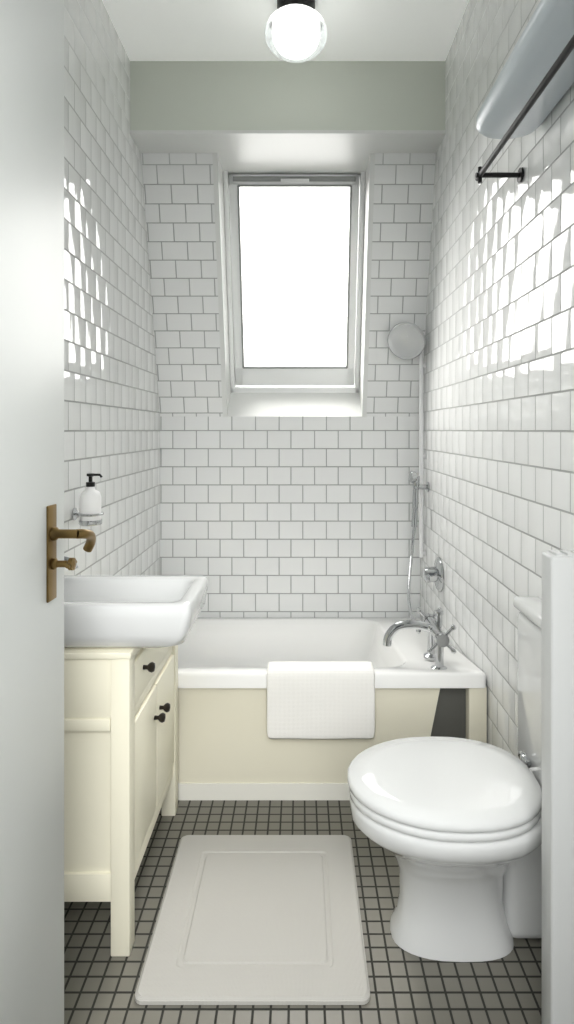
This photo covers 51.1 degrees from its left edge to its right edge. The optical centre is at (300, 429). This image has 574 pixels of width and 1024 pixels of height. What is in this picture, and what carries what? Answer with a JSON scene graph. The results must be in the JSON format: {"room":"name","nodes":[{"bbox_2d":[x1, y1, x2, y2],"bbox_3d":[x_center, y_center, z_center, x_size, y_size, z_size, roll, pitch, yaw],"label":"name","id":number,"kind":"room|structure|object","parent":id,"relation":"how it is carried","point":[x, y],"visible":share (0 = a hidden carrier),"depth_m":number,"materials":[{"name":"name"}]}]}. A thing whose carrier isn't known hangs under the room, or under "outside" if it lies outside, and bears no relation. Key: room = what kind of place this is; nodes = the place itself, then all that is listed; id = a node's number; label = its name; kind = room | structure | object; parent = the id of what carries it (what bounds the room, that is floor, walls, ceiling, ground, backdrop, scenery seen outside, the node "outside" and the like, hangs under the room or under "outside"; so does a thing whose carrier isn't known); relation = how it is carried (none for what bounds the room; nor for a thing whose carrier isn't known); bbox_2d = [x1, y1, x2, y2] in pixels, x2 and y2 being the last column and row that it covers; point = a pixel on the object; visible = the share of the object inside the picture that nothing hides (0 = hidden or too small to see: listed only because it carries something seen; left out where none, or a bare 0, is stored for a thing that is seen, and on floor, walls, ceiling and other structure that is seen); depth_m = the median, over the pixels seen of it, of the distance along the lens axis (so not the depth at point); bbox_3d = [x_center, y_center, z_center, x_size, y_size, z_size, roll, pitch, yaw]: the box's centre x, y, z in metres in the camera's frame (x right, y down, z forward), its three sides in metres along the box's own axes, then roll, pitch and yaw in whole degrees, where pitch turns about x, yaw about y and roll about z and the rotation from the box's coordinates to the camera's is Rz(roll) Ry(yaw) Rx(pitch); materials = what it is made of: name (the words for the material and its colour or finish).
{"room":"bathroom","nodes":[
{"label":"bathroom","id":0,"kind":"room"},
{"bbox_2d":[64,0,159,574],"bbox_3d":[-0.792,-0.215,1.772,0.120,2.890,3.285,0,0,0],"label":"wall","id":1,"kind":"structure","parent":0,"point":[112,411],"depth_m":2.23,"materials":[{"name":"tile"}]},
{"bbox_2d":[72,473,103,525],"bbox_3d":[-0.683,0.222,1.930,0.094,0.165,0.082,0,0,0],"label":"soap dispenser","id":2,"kind":"object","parent":1,"relation":"attached to","point":[90,513],"visible":1,"depth_m":1.91,"materials":[{"name":"white plastic"}]},
{"bbox_2d":[141,153,222,416],"bbox_3d":[-0.559,-0.675,3.080,0.346,1.210,0.670,0,0,0],"label":"wall","id":3,"kind":"structure","parent":0,"point":[178,187],"depth_m":2.91,"materials":[{"name":"tile"}]},
{"bbox_2d":[212,153,374,416],"bbox_3d":[-0.033,-0.567,3.088,0.746,1.696,0.728,0,0,0],"label":"window","id":4,"kind":"structure","parent":3,"relation":"attached to","point":[294,251],"depth_m":3.10,"materials":[{"name":"white paint"}]},
{"bbox_2d":[102,0,468,60],"bbox_3d":[-0.057,-1.620,1.529,1.350,0.080,2.799,0,0,0],"label":"ceiling","id":5,"kind":"structure","parent":0,"point":[147,30],"depth_m":2.35,"materials":[{"name":"white paint"}]},
{"bbox_2d":[130,61,444,129],"bbox_3d":[-0.057,-1.430,2.808,1.350,0.300,0.475,0,0,0],"label":"ceiling bulkhead","id":6,"kind":"object","parent":5,"relation":"attached to","point":[164,95],"visible":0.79,"depth_m":2.57,"materials":[{"name":"grey paint"}]},
{"bbox_2d":[265,0,326,62],"bbox_3d":[-0.018,-1.476,2.200,0.230,0.207,0.230,0,0,0],"label":"ceiling lamp","id":7,"kind":"object","parent":5,"relation":"attached to","point":[295,32],"depth_m":2.14,"materials":[{"name":"white glass"}]},
{"bbox_2d":[160,417,419,617],"bbox_3d":[-0.057,0.580,3.265,1.350,1.300,0.300,0,0,0],"label":"wall","id":8,"kind":"structure","parent":0,"point":[281,516],"depth_m":3.12,"materials":[{"name":"tile"}]},
{"bbox_2d":[227,393,361,416],"bbox_3d":[-0.033,-0.150,3.265,0.706,0.160,0.300,0,0,0],"label":"window sill","id":9,"kind":"structure","parent":8,"relation":"attached to","point":[240,404],"depth_m":3.18,"materials":[{"name":"white paint"}]},
{"bbox_2d":[218,154,369,174],"bbox_3d":[-0.033,-1.275,2.900,0.706,0.014,0.290,0,0,0],"label":"lintel","id":10,"kind":"object","parent":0,"point":[231,163],"visible":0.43,"depth_m":2.85,"materials":[{"name":"white paint"}]},
{"bbox_2d":[64,800,541,1023],"bbox_3d":[-0.057,1.270,1.772,1.590,0.080,3.285,0,0,0],"label":"floor","id":11,"kind":"structure","parent":0,"point":[100,987],"depth_m":1.39,"materials":[{"name":"tile"}]},
{"bbox_2d":[0,0,95,1023],"bbox_3d":[-0.429,0.206,0.707,0.104,2.032,0.813,0,0,1],"label":"door","id":12,"kind":"structure","parent":11,"relation":"on","point":[33,533],"depth_m":0.97,"materials":[{"name":"grey"}]},
{"bbox_2d":[64,556,207,955],"bbox_3d":[-0.493,0.758,1.673,0.470,0.944,0.571,0,0,0],"label":"vanity","id":13,"kind":"object","parent":11,"relation":"on","point":[123,634],"visible":0.63,"depth_m":1.41,"materials":[{"name":"beige paint"}]},
{"bbox_2d":[64,575,207,647],"bbox_3d":[-0.493,0.462,1.534,0.470,0.111,0.292,0,0,0],"label":"sink","id":14,"kind":"object","parent":13,"relation":"in","point":[101,611],"depth_m":1.40,"materials":[{"name":"white ceramic"}]},
{"bbox_2d":[135,835,369,1004],"bbox_3d":[-0.105,1.223,1.546,0.510,0.012,0.526,0,0,0],"label":"rug","id":15,"kind":"object","parent":11,"relation":"on","point":[242,919],"visible":1,"depth_m":1.47,"materials":[{"name":"white fabric"}]},
{"bbox_2d":[178,322,486,799],"bbox_3d":[-0.056,0.354,2.533,1.344,1.752,1.156,0,0,0],"label":"bathtub","id":16,"kind":"object","parent":11,"relation":"on","point":[270,708],"visible":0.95,"depth_m":2.00,"materials":[{"name":"white ceramic"}]},
{"bbox_2d":[267,661,374,739],"bbox_3d":[0.065,0.899,2.019,0.356,0.225,0.129,0,0,0],"label":"towel","id":17,"kind":"object","parent":16,"relation":"hanging from","point":[319,700],"depth_m":1.96,"materials":[{"name":"white fabric"}]},
{"bbox_2d":[347,597,541,961],"bbox_3d":[0.360,0.824,1.373,0.508,0.813,0.379,0,0,0],"label":"toilet","id":18,"kind":"object","parent":11,"relation":"on","point":[460,819],"visible":0.8,"depth_m":1.38,"materials":[{"name":"white ceramic"}]},
{"bbox_2d":[542,550,573,1023],"bbox_3d":[0.535,0.728,1.115,0.160,1.004,0.050,0,0,0],"label":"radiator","id":19,"kind":"object","parent":11,"relation":"on","point":[557,567],"visible":1,"depth_m":1.09,"materials":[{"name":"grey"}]},
{"bbox_2d":[367,153,435,416],"bbox_3d":[0.469,-0.675,3.080,0.298,1.210,0.670,0,0,0],"label":"wall","id":20,"kind":"structure","parent":0,"point":[403,182],"depth_m":2.90,"materials":[{"name":"tile"}]},
{"bbox_2d":[130,130,445,153],"bbox_3d":[-0.057,-1.275,2.660,1.350,0.014,0.189,0,0,0],"label":"soffit","id":21,"kind":"structure","parent":20,"relation":"attached to","point":[147,141],"depth_m":2.64,"materials":[{"name":"white paint"}]},
{"bbox_2d":[420,0,573,757],"bbox_3d":[0.678,-0.215,1.772,0.120,2.890,3.285,0,0,0],"label":"wall","id":22,"kind":"structure","parent":0,"point":[498,374],"depth_m":1.91,"materials":[{"name":"tile"}]},
{"bbox_2d":[475,0,573,183],"bbox_3d":[0.533,-0.752,1.100,0.166,0.125,1.200,0,0,0],"label":"towel rack","id":23,"kind":"object","parent":22,"relation":"attached to","point":[538,72],"visible":1,"depth_m":1.31,"materials":[{"name":"white"}]}
]}

